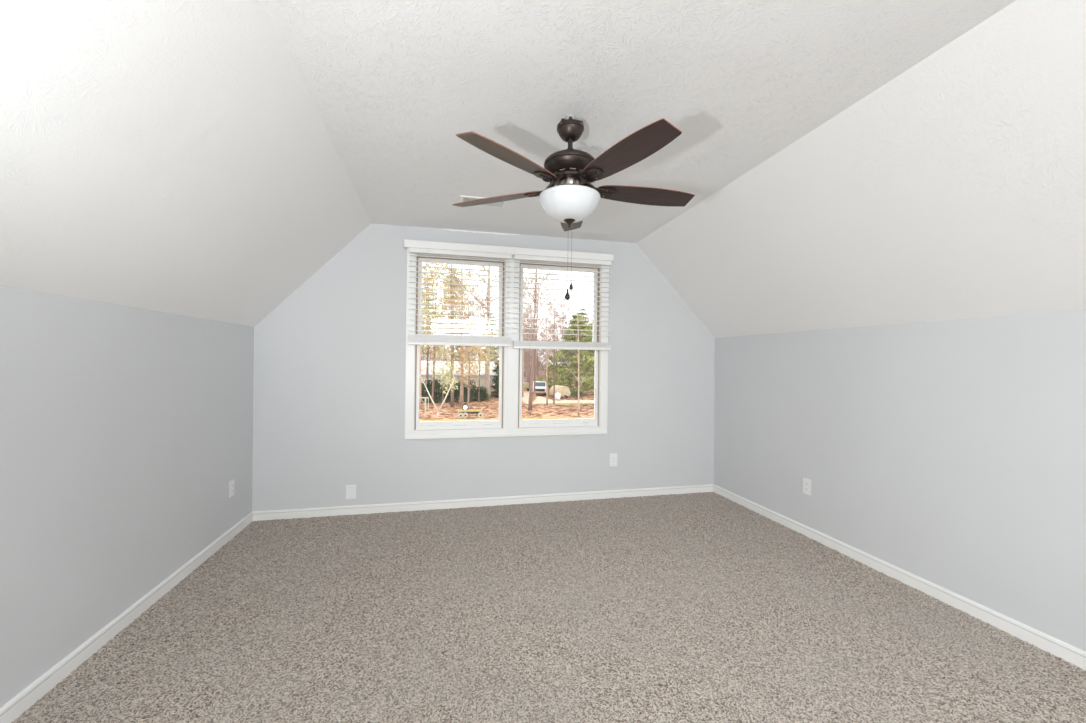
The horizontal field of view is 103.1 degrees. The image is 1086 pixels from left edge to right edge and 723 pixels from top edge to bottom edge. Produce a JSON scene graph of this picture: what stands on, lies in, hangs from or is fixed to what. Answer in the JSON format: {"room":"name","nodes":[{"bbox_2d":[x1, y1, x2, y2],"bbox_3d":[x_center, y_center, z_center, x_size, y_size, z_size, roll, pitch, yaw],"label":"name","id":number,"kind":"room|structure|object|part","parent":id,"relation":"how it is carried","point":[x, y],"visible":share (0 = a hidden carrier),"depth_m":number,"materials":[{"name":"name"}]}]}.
{"room":"empty attic bedroom","nodes":[
{"label":"empty attic bedroom","id":0,"kind":"room"},
{"bbox_2d":[0,285,253,707],"bbox_3d":[-1.627,0.532,0.210,0.166,1.742,6.600,1,0,-13],"label":"wall","id":1,"kind":"structure","parent":0,"point":[125,431],"depth_m":1.91,"materials":[{"name":"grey paint"}]},
{"bbox_2d":[0,511,252,722],"bbox_3d":[-1.568,1.231,0.223,0.013,0.086,6.600,1,0,-13],"label":"baseboard","id":2,"kind":"structure","parent":1,"relation":"attached to","point":[10,711],"depth_m":1.91,"materials":[{"name":"white"}]},
{"bbox_2d":[229,479,233,497],"bbox_3d":[-2.230,0.909,3.093,0.008,0.117,0.072,1,0,-13],"label":"wall outlet","id":3,"kind":"object","parent":1,"relation":"attached to","point":[231,483],"visible":1,"depth_m":3.08,"materials":[{"name":"white plastic"}]},
{"bbox_2d":[0,0,370,326],"bbox_3d":[-1.173,-0.776,0.318,1.068,1.126,6.600,1,0,-13],"label":"ceiling","id":4,"kind":"structure","parent":0,"point":[169,156],"depth_m":1.55,"materials":[{"name":"white paint"}]},
{"bbox_2d":[252,223,714,511],"bbox_3d":[-0.300,0.067,3.982,4.437,2.736,0.150,1,0,-13],"label":"wall","id":5,"kind":"structure","parent":0,"point":[330,358],"depth_m":3.70,"materials":[{"name":"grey paint"}]},
{"bbox_2d":[346,485,355,498],"bbox_3d":[-1.603,1.089,3.598,0.080,0.118,0.008,1,0,-13],"label":"blank wall plate","id":6,"kind":"object","parent":5,"relation":"attached to","point":[350,489],"visible":1,"depth_m":3.60,"materials":[{"name":"white plastic"}]},
{"bbox_2d":[414,254,504,430],"bbox_3d":[-0.719,-0.157,3.873,0.862,1.550,0.135,1,0,-13],"label":"window","id":7,"kind":"structure","parent":5,"relation":"in","point":[479,424],"depth_m":3.82,"materials":[{"name":"white plastic"}]},
{"bbox_2d":[404,239,514,346],"bbox_3d":[-0.719,-0.578,3.747,0.932,0.880,0.081,1,0,-13],"label":"window blind","id":8,"kind":"object","parent":7,"relation":"attached to","point":[461,250],"visible":1,"depth_m":3.73,"materials":[{"name":"white plastic"}]},
{"bbox_3d":[-0.715,-0.148,3.750,0.875,0.021,0.052,1,0,-13],"label":"rail","id":9,"kind":"part","parent":8,"relation":"part of","materials":[{"name":"white plastic"}]},
{"bbox_3d":[-0.736,0.205,3.830,0.745,0.782,0.035,1,0,-13],"label":"sash","id":10,"kind":"part","parent":7,"relation":"part of","materials":[{"name":"white plastic"}]},
{"bbox_3d":[-0.736,-0.527,3.870,0.745,0.754,0.034,1,0,-13],"label":"sash","id":11,"kind":"part","parent":7,"relation":"part of","materials":[{"name":"clear glass"}]},
{"bbox_2d":[444,229,518,234],"bbox_3d":[-0.552,-1.152,3.848,0.690,0.019,0.002,1,0,-13],"label":"trim","id":12,"kind":"structure","parent":5,"relation":"attached to","point":[444,229],"depth_m":3.85,"materials":[{"name":"white"}]},
{"bbox_2d":[253,484,712,520],"bbox_3d":[-0.293,1.262,3.897,4.126,0.086,0.013,1,0,-13],"label":"baseboard","id":13,"kind":"structure","parent":5,"relation":"attached to","point":[507,500],"depth_m":3.81,"materials":[{"name":"white wood"}]},
{"bbox_2d":[405,247,608,438],"bbox_3d":[-0.278,-0.161,3.897,1.838,1.672,0.026,1,0,-13],"label":"trim","id":14,"kind":"structure","parent":5,"relation":"attached to","point":[511,356],"depth_m":3.88,"materials":[{"name":"white wood"}]},
{"bbox_2d":[518,261,600,427],"bbox_3d":[0.126,-0.147,4.068,0.874,1.550,0.135,1,0,-13],"label":"window","id":15,"kind":"structure","parent":5,"relation":"in","point":[584,422],"depth_m":4.05,"materials":[{"name":"white plastic"}]},
{"bbox_3d":[0.150,0.216,4.035,0.756,0.782,0.035,1,0,-13],"label":"sash","id":16,"kind":"part","parent":15,"relation":"part of","materials":[{"name":"white plastic"}]},
{"bbox_3d":[0.150,-0.517,4.075,0.756,0.754,0.034,1,0,-13],"label":"sash","id":17,"kind":"part","parent":15,"relation":"part of","materials":[{"name":"clear glass"}]},
{"bbox_2d":[513,247,613,349],"bbox_3d":[0.191,-0.559,3.958,0.934,0.896,0.081,1,0,-13],"label":"window blind","id":18,"kind":"object","parent":15,"relation":"attached to","point":[522,254],"visible":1,"depth_m":3.94,"materials":[{"name":"white plastic"}]},
{"bbox_3d":[0.180,-0.121,3.957,0.918,0.021,0.052,1,0,-13],"label":"rail","id":19,"kind":"part","parent":18,"relation":"part of","materials":[{"name":"white plastic"}]},
{"bbox_2d":[609,453,616,466],"bbox_3d":[0.673,0.940,4.123,0.080,0.125,0.009,1,0,-13],"label":"wall outlet","id":20,"kind":"object","parent":5,"relation":"attached to","point":[613,456],"visible":1,"depth_m":4.12,"materials":[{"name":"white plastic"}]},
{"bbox_2d":[11,492,1085,722],"bbox_3d":[0.424,1.385,0.785,4.432,0.208,6.800,1,0,-13],"label":"floor","id":21,"kind":"structure","parent":0,"point":[705,607],"depth_m":2.04,"materials":[{"name":"carpet"}]},
{"bbox_2d":[263,0,1015,242],"bbox_3d":[0.468,-1.239,0.698,2.534,0.162,6.600,1,0,-13],"label":"ceiling","id":22,"kind":"structure","parent":0,"point":[392,85],"depth_m":1.79,"materials":[{"name":"white paint"}]},
{"bbox_2d":[460,195,506,208],"bbox_3d":[-0.434,-1.159,3.140,0.330,0.012,0.165,1,0,-13],"label":"ceiling vent","id":23,"kind":"object","parent":22,"relation":"in","point":[462,198],"visible":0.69,"depth_m":3.14,"materials":[{"name":"white plastic"}]},
{"bbox_2d":[452,114,694,299],"bbox_3d":[0.083,-0.740,2.065,1.173,0.850,1.233,1,0,23],"label":"ceiling fan","id":24,"kind":"object","parent":22,"relation":"hanging from","point":[574,198],"visible":1,"depth_m":1.95,"materials":[{"name":"brown wood"}]},
{"bbox_3d":[-0.224,-0.827,2.196,0.503,0.004,0.136,1,13,23],"label":"blade","id":25,"kind":"part","parent":24,"relation":"part of","materials":[{"name":"brown wood"}]},
{"bbox_3d":[-0.123,-0.827,1.759,0.136,0.004,0.503,17,11,40],"label":"blade","id":26,"kind":"part","parent":24,"relation":"part of","materials":[{"name":"brown wood"}]},
{"bbox_3d":[0.126,-0.724,2.047,0.291,0.112,0.291,1,0,-13],"label":"lamp shade","id":27,"kind":"part","parent":24,"relation":"part of","materials":[{"name":"white glass"}]},
{"bbox_3d":[0.130,-1.137,2.049,0.044,0.056,0.044,1,0,-13],"label":"hanger stem","id":28,"kind":"part","parent":24,"relation":"part of","materials":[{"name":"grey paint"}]},
{"bbox_3d":[0.161,-0.821,2.427,0.136,0.004,0.503,-12,-1,5],"label":"blade","id":29,"kind":"part","parent":24,"relation":"part of","materials":[{"name":"brown wood"}]},
{"bbox_3d":[0.323,-0.823,1.720,0.136,0.005,0.503,16,-8,-30],"label":"blade","id":30,"kind":"part","parent":24,"relation":"part of","materials":[{"name":"brown wood"}]},
{"bbox_3d":[0.499,-0.819,2.133,0.503,0.004,0.136,1,-13,-13],"label":"blade","id":31,"kind":"part","parent":24,"relation":"part of","materials":[{"name":"brown wood"}]},
{"bbox_2d":[636,0,1085,337],"bbox_3d":[2.099,-0.748,1.074,1.090,1.097,6.600,1,0,-13],"label":"ceiling","id":32,"kind":"structure","parent":0,"point":[955,188],"depth_m":2.02,"materials":[{"name":"white paint"}]},
{"bbox_2d":[714,309,1085,651],"bbox_3d":[2.544,0.576,1.174,0.147,1.754,6.600,1,0,-13],"label":"wall","id":33,"kind":"structure","parent":0,"point":[951,454],"depth_m":2.40,"materials":[{"name":"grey paint"}]},
{"bbox_2d":[803,478,810,495],"bbox_3d":[1.986,0.942,3.249,0.008,0.117,0.072,1,0,-13],"label":"wall outlet","id":34,"kind":"object","parent":33,"relation":"attached to","point":[806,482],"visible":1,"depth_m":3.24,"materials":[{"name":"white plastic"}]},
{"bbox_2d":[713,484,1085,670],"bbox_3d":[2.464,1.279,1.154,0.013,0.086,6.600,1,0,-13],"label":"baseboard","id":35,"kind":"structure","parent":33,"relation":"attached to","point":[1069,653],"depth_m":2.38,"materials":[{"name":"white wood"}]},
{"label":"outside","id":36,"kind":"structure","parent":0,"visible":0},
{"bbox_2d":[522,400,593,403],"bbox_3d":[8.571,4.385,47.532,21.800,0.050,3.558,1,0,-13],"label":"driveway","id":37,"kind":"structure","parent":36,"point":[561,401],"depth_m":45.87,"materials":[{"name":"beige concrete"}]},
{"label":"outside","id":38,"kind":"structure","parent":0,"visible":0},
{"bbox_2d":[494,384,552,400],"bbox_3d":[-6.374,4.347,72.681,3.200,0.050,53.549,1,0,-13],"label":"driveway","id":39,"kind":"structure","parent":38,"point":[526,394],"depth_m":50.02,"materials":[{"name":"beige concrete"}]},
{"bbox_2d":[524,382,528,390],"bbox_3d":[-2.687,3.713,62.976,1.360,1.250,2.601,1,0,-13],"label":"trailer","id":40,"kind":"object","parent":39,"relation":"on","point":[526,385],"visible":0.57,"depth_m":62.56,"materials":[{"name":"beige"}]},
{"bbox_2d":[533,381,545,394],"bbox_3d":[-0.501,3.456,56.195,1.940,1.749,5.400,1,0,-3],"label":"pickup truck","id":41,"kind":"object","parent":39,"relation":"on","point":[540,386],"visible":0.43,"depth_m":54.60,"materials":[{"name":"white paint"}]},
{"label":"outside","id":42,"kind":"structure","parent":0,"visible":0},
{"bbox_2d":[544,402,593,404],"bbox_3d":[7.049,4.351,44.792,14.000,0.050,2.283,1,0,-13],"label":"lawn","id":43,"kind":"structure","parent":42,"point":[590,403],"depth_m":43.68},
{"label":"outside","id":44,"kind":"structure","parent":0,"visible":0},
{"bbox_2d":[419,369,593,419],"bbox_3d":[11.103,5.017,173.824,340.000,0.050,314.000,1,0,-13],"label":"ground","id":45,"kind":"structure","parent":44,"point":[538,410],"depth_m":38.08,"materials":[{"name":"brown soil"}]},
{"bbox_2d":[419,397,428,416],"bbox_3d":[-8.872,3.429,31.887,0.846,1.600,0.120,1,0,-13],"label":"post","id":46,"kind":"object","parent":45,"relation":"on","point":[419,397],"visible":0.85,"depth_m":31.87,"materials":[{"name":"beige wood"}]},
{"bbox_2d":[421,380,431,402],"bbox_3d":[-12.149,3.202,43.353,2.548,2.725,2.431,1,0,13],"label":"shrub","id":47,"kind":"object","parent":45,"relation":"on","point":[423,393],"visible":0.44,"depth_m":43.20,"materials":[{"name":"green plant"}]},
{"bbox_2d":[422,315,440,360],"bbox_3d":[-20.343,-2.221,73.718,6.413,12.976,5.154,1,0,-5],"label":"bare tree","id":48,"kind":"object","parent":45,"relation":"on","point":[424,315],"visible":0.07,"depth_m":73.23,"materials":[{"name":"beige plant"}]},
{"bbox_2d":[421,278,447,386],"bbox_3d":[-11.945,-2.297,44.463,3.711,13.101,3.727,1,0,17],"label":"bare tree","id":49,"kind":"object","parent":45,"relation":"on","point":[429,300],"visible":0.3,"depth_m":44.26,"materials":[{"name":"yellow plant"}]},
{"bbox_2d":[426,379,444,402],"bbox_3d":[-11.073,3.110,44.157,2.412,2.783,2.030,0,0,27],"label":"shrub","id":50,"kind":"object","parent":45,"relation":"on","point":[436,383],"visible":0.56,"depth_m":43.78,"materials":[{"name":"green plant"}]},
{"bbox_2d":[419,367,455,415],"bbox_3d":[-7.956,2.310,32.558,2.999,3.880,1.458,1,0,-13],"label":"sapling","id":51,"kind":"object","parent":45,"relation":"on","point":[452,372],"visible":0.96,"depth_m":32.77,"materials":[{"name":"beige plant"}]},
{"bbox_3d":[-8.782,2.151,32.537,1.250,3.580,1.521,0,0,32],"label":"stem","id":52,"kind":"part","parent":51,"relation":"part of","materials":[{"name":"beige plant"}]},
{"bbox_3d":[-7.268,2.199,32.947,1.486,3.521,0.836,1,0,-13],"label":"stem","id":53,"kind":"part","parent":51,"relation":"part of","materials":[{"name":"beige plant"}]},
{"bbox_2d":[419,263,468,409],"bbox_3d":[-9.880,-3.648,37.339,7.120,15.783,6.654,1,0,-13],"label":"bare tree","id":54,"kind":"object","parent":45,"relation":"on","point":[432,264],"visible":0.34,"depth_m":36.97,"materials":[{"name":"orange plant"}]},
{"bbox_2d":[434,384,455,402],"bbox_3d":[-9.975,3.324,44.289,2.254,2.339,2.396,1,0,13],"label":"shrub","id":55,"kind":"object","parent":45,"relation":"on","point":[448,397],"visible":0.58,"depth_m":43.76,"materials":[{"name":"green plant"}]},
{"bbox_2d":[428,345,464,408],"bbox_3d":[-8.526,1.298,38.215,3.103,5.928,3.004,1,0,20],"label":"bare tree","id":56,"kind":"object","parent":45,"relation":"on","point":[443,347],"visible":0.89,"depth_m":37.98,"materials":[{"name":"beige plant"}]},
{"bbox_2d":[436,316,459,360],"bbox_3d":[-17.283,-3.013,78.362,5.979,14.693,7.344,1,0,1],"label":"bare tree","id":57,"kind":"object","parent":45,"relation":"on","point":[456,356],"visible":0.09,"depth_m":77.50,"materials":[{"name":"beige plant"}]},
{"bbox_2d":[422,263,479,405],"bbox_3d":[-9.715,-3.126,41.071,5.889,14.783,8.454,0,0,43],"label":"bare tree","id":58,"kind":"object","parent":45,"relation":"on","point":[436,269],"visible":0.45,"depth_m":40.50,"materials":[{"name":"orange plant"}]},
{"bbox_2d":[431,269,478,378],"bbox_3d":[-10.126,-3.258,48.672,5.463,15.101,5.713,1,0,9],"label":"pine tree","id":59,"kind":"object","parent":45,"relation":"on","point":[455,312],"visible":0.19,"depth_m":48.78,"materials":[{"name":"green plant"}]},
{"bbox_2d":[448,381,467,402],"bbox_3d":[-8.819,3.246,45.083,2.344,2.761,2.372,1,0,-41],"label":"shrub","id":60,"kind":"object","parent":45,"relation":"on","point":[457,391],"visible":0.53,"depth_m":44.72,"materials":[{"name":"green plant"}]},
{"bbox_2d":[421,361,497,397],"bbox_3d":[-11.376,2.068,53.131,10.600,4.260,8.080,1,0,-13],"label":"house","id":61,"kind":"structure","parent":45,"relation":"on","point":[423,363],"depth_m":50.44,"materials":[{"name":"white"}]},
{"bbox_2d":[426,267,493,402],"bbox_3d":[-8.443,-2.817,43.461,7.615,14.207,7.584,1,0,-13],"label":"bare tree","id":62,"kind":"object","parent":45,"relation":"on","point":[466,314],"visible":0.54,"depth_m":43.24,"materials":[{"name":"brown plant"}]},
{"bbox_2d":[422,263,498,404],"bbox_3d":[-7.740,-5.336,41.996,8.389,19.253,9.829,0,0,38],"label":"bare tree","id":63,"kind":"object","parent":45,"relation":"on","point":[459,272],"visible":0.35,"depth_m":41.56,"materials":[{"name":"beige plant"}]},
{"bbox_2d":[449,330,471,360],"bbox_3d":[-15.175,-2.167,80.613,6.413,13.101,5.578,1,0,-41],"label":"pine tree","id":64,"kind":"object","parent":45,"relation":"on","point":[463,330],"visible":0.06,"depth_m":80.02,"materials":[{"name":"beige plant"}]},
{"bbox_2d":[426,263,495,406],"bbox_3d":[-7.913,-4.164,39.955,8.413,16.886,7.777,1,0,9],"label":"bare tree","id":65,"kind":"object","parent":45,"relation":"on","point":[451,317],"visible":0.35,"depth_m":39.41,"materials":[{"name":"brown plant"}]},
{"bbox_2d":[441,280,480,360],"bbox_3d":[-13.509,-4.643,69.870,8.523,17.973,8.733,0,0,28],"label":"bare tree","id":66,"kind":"object","parent":45,"relation":"on","point":[464,280],"visible":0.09,"depth_m":70.12,"materials":[{"name":"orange plant"}]},
{"bbox_2d":[453,346,486,405],"bbox_3d":[-6.779,0.969,40.311,3.387,6.643,4.123,1,0,-13],"label":"bare tree","id":67,"kind":"object","parent":45,"relation":"on","point":[473,347],"visible":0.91,"depth_m":40.35,"materials":[{"name":"beige plant"}]},
{"bbox_2d":[464,384,479,401],"bbox_3d":[-7.750,3.443,45.758,2.157,2.254,2.054,1,0,-13],"label":"shrub","id":68,"kind":"object","parent":45,"relation":"on","point":[473,391],"visible":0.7,"depth_m":45.39,"materials":[{"name":"green plant"}]},
{"bbox_2d":[457,406,487,417],"bbox_3d":[-5.216,3.758,32.123,2.265,0.824,0.830,1,0,-16],"label":"cart","id":69,"kind":"object","parent":45,"relation":"on","point":[461,413],"visible":1,"depth_m":31.78,"materials":[{"name":"brown paint"}]},
{"bbox_2d":[462,404,468,409],"bbox_3d":[-5.762,3.393,31.962,0.480,0.480,0.255,1,0,-13],"label":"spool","id":70,"kind":"object","parent":69,"relation":"on","point":[464,406],"visible":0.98,"depth_m":31.84,"materials":[{"name":"white"}]},
{"bbox_2d":[464,301,485,360],"bbox_3d":[-11.018,-2.672,68.236,5.589,14.048,6.319,1,0,4],"label":"bare tree","id":71,"kind":"object","parent":45,"relation":"on","point":[472,301],"visible":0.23,"depth_m":67.78,"materials":[{"name":"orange plant"}]},
{"bbox_2d":[465,318,498,401],"bbox_3d":[-6.334,-0.112,44.436,4.996,8.854,4.129,1,0,-41],"label":"bare tree","id":72,"kind":"object","parent":45,"relation":"on","point":[488,356],"visible":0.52,"depth_m":44.46,"materials":[{"name":"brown plant"}]},
{"bbox_2d":[475,385,488,400],"bbox_3d":[-6.773,3.501,46.783,2.309,2.042,2.011,1,0,-9],"label":"shrub","id":73,"kind":"object","parent":45,"relation":"on","point":[483,391],"visible":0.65,"depth_m":46.43,"materials":[{"name":"green plant"}]},
{"bbox_2d":[473,312,498,365],"bbox_3d":[-9.334,-2.135,73.883,6.413,13.102,5.494,1,0,3],"label":"pine tree","id":74,"kind":"object","parent":45,"relation":"on","point":[491,324],"visible":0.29,"depth_m":73.41,"materials":[{"name":"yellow plant"}]},
{"bbox_2d":[445,265,527,399],"bbox_3d":[-6.765,-6.218,47.900,10.363,21.098,11.746,0,0,43],"label":"bare tree","id":75,"kind":"object","parent":45,"relation":"on","point":[487,375],"visible":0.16,"depth_m":47.60,"materials":[{"name":"beige plant"}]},
{"bbox_2d":[490,360,498,397],"bbox_3d":[-5.238,2.006,50.961,2.686,4.703,3.033,1,0,25],"label":"pine tree","id":76,"kind":"object","parent":45,"relation":"on","point":[496,377],"visible":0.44,"depth_m":50.42,"materials":[{"name":"green plant"}]},
{"bbox_2d":[419,417,593,421],"bbox_3d":[4.369,4.238,25.300,60.000,0.050,16.093,1,0,-13],"label":"lawn","id":77,"kind":"structure","parent":45,"relation":"on","point":[545,417],"depth_m":30.88,"materials":[{"name":"beige plant"}]},
{"bbox_2d":[421,350,592,390],"bbox_3d":[-2.817,0.433,73.355,48.942,7.944,28.147,1,0,-13],"label":"undergrowth","id":78,"kind":"object","parent":45,"relation":"on","point":[544,362],"visible":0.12,"depth_m":66.83,"materials":[{"name":"brown plant"}]},
{"bbox_2d":[481,290,537,365],"bbox_3d":[-4.899,-3.451,60.497,8.732,15.668,6.466,1,0,-20],"label":"bare tree","id":79,"kind":"object","parent":45,"relation":"on","point":[527,290],"visible":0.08,"depth_m":60.59,"materials":[{"name":"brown plant"}]},
{"bbox_2d":[484,281,535,363],"bbox_3d":[-5.306,-4.254,64.971,9.654,17.324,7.149,1,0,12],"label":"bare tree","id":80,"kind":"object","parent":45,"relation":"on","point":[526,281],"visible":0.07,"depth_m":65.38,"materials":[{"name":"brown plant"}]},
{"bbox_2d":[497,271,555,396],"bbox_3d":[-1.953,-4.526,51.952,7.468,17.845,5.726,1,0,-18],"label":"bare tree","id":81,"kind":"object","parent":45,"relation":"on","point":[527,271],"visible":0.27,"depth_m":51.72,"materials":[{"name":"beige plant"}]},
{"bbox_2d":[491,269,571,409],"bbox_3d":[-1.045,-4.940,37.959,7.467,18.579,11.359,1,0,-16],"label":"bare tree","id":82,"kind":"object","parent":45,"relation":"on","point":[549,271],"visible":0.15,"depth_m":37.43,"materials":[{"name":"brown plant"}]},
{"bbox_2d":[523,304,541,378],"bbox_3d":[-3.566,-3.915,85.420,6.870,16.884,8.439,0,0,30],"label":"bare tree","id":83,"kind":"object","parent":45,"relation":"on","point":[525,304],"visible":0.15,"depth_m":85.57,"materials":[{"name":"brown plant"}]},
{"bbox_2d":[524,302,550,358],"bbox_3d":[-2.159,-4.466,89.093,7.966,18.055,9.213,1,0,7],"label":"bare tree","id":84,"kind":"object","parent":45,"relation":"on","point":[539,302],"visible":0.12,"depth_m":89.56,"materials":[{"name":"beige plant"}]},
{"bbox_2d":[523,269,553,399],"bbox_3d":[-0.938,-3.598,48.370,4.742,15.976,4.751,1,0,20],"label":"bare tree","id":85,"kind":"object","parent":45,"relation":"on","point":[535,269],"visible":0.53,"depth_m":48.30,"materials":[{"name":"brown plant"}]},
{"bbox_2d":[525,322,551,380],"bbox_3d":[-0.679,-1.225,71.603,5.118,11.378,4.526,1,0,-27],"label":"bare tree","id":86,"kind":"object","parent":45,"relation":"on","point":[530,322],"visible":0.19,"depth_m":71.43,"materials":[{"name":"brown plant"}]},
{"bbox_2d":[522,275,566,376],"bbox_3d":[-0.908,-4.303,63.236,8.299,17.500,8.503,1,0,18],"label":"bare tree","id":87,"kind":"object","parent":45,"relation":"on","point":[539,357],"visible":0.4,"depth_m":62.47,"materials":[{"name":"beige plant"}]},
{"bbox_2d":[527,269,563,405],"bbox_3d":[0.191,-2.872,41.261,4.029,14.487,5.289,1,0,-13],"label":"bare tree","id":88,"kind":"object","parent":45,"relation":"on","point":[533,269],"visible":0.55,"depth_m":41.50,"materials":[{"name":"beige plant"}]},
{"bbox_2d":[539,311,563,363],"bbox_3d":[1.751,-3.340,96.446,7.599,15.921,7.730,1,0,-22],"label":"bare tree","id":89,"kind":"object","parent":45,"relation":"on","point":[549,311],"visible":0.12,"depth_m":95.80,"materials":[{"name":"beige plant"}]},
{"bbox_2d":[538,300,566,382],"bbox_3d":[1.853,-4.314,90.030,7.873,17.845,9.106,1,0,-24],"label":"bare tree","id":90,"kind":"object","parent":45,"relation":"on","point":[550,300],"visible":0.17,"depth_m":88.77,"materials":[{"name":"beige plant"}]},
{"bbox_2d":[541,315,568,380],"bbox_3d":[1.945,-1.839,68.546,5.690,12.649,5.032,1,0,-11],"label":"bare tree","id":91,"kind":"object","parent":45,"relation":"on","point":[561,315],"visible":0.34,"depth_m":68.50,"materials":[{"name":"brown plant"}]},
{"bbox_2d":[535,277,580,403],"bbox_3d":[1.769,-2.439,43.307,5.480,13.671,3.706,1,0,2],"label":"bare tree","id":92,"kind":"object","parent":45,"relation":"on","point":[549,277],"visible":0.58,"depth_m":43.38,"materials":[{"name":"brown plant"}]},
{"bbox_2d":[555,392,560,398],"bbox_3d":[1.673,3.907,49.204,0.660,0.830,0.660,1,0,-13],"label":"tank","id":93,"kind":"object","parent":45,"relation":"on","point":[557,395],"visible":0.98,"depth_m":48.94,"materials":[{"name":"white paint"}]},
{"bbox_2d":[549,385,570,397],"bbox_3d":[2.126,3.585,50.904,1.780,1.500,3.107,1,0,-24],"label":"trailer","id":94,"kind":"object","parent":45,"relation":"on","point":[563,390],"visible":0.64,"depth_m":50.31,"materials":[{"name":"beige metal"}]},
{"bbox_2d":[551,308,568,363],"bbox_3d":[4.403,-2.980,84.680,7.578,15.160,6.168,1,0,18],"label":"bare tree","id":95,"kind":"object","parent":45,"relation":"on","point":[559,326],"visible":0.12,"depth_m":85.25,"materials":[{"name":"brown plant"}]},
{"bbox_2d":[536,314,594,393],"bbox_3d":[5.302,-0.950,57.563,13.197,10.902,10.889,1,0,14],"label":"pine tree","id":96,"kind":"object","parent":45,"relation":"on","point":[563,379],"visible":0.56,"depth_m":56.30,"materials":[{"name":"green plant"}]},
{"bbox_2d":[549,296,585,385],"bbox_3d":[4.355,-3.752,79.382,7.946,16.652,8.141,1,0,-7],"label":"bare tree","id":97,"kind":"object","parent":45,"relation":"on","point":[569,309],"visible":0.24,"depth_m":79.67,"materials":[{"name":"beige plant"}]},
{"bbox_2d":[564,273,593,416],"bbox_3d":[2.363,-1.947,33.177,2.977,12.610,3.169,0,0,33],"label":"bare tree","id":98,"kind":"object","parent":45,"relation":"on","point":[578,359],"visible":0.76,"depth_m":33.09,"materials":[{"name":"beige plant"}]},
{"bbox_2d":[569,386,588,398],"bbox_3d":[4.040,3.791,51.341,2.832,2.117,2.635,1,0,-13],"label":"shrub","id":99,"kind":"object","parent":45,"relation":"on","point":[573,391],"visible":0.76,"depth_m":51.14,"materials":[{"name":"green plant"}]},
{"bbox_2d":[572,308,590,389],"bbox_3d":[5.883,-2.002,66.691,5.494,13.102,6.413,1,0,18],"label":"bare tree","id":100,"kind":"object","parent":45,"relation":"on","point":[582,312],"visible":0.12,"depth_m":66.75,"materials":[{"name":"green plant"}]},
{"bbox_2d":[573,312,594,391],"bbox_3d":[6.138,-0.864,41.528,6.607,10.602,6.325,1,0,15],"label":"pine tree","id":101,"kind":"object","parent":45,"relation":"on","point":[590,354],"visible":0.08,"depth_m":41.20,"materials":[{"name":"green plant"}]}
]}

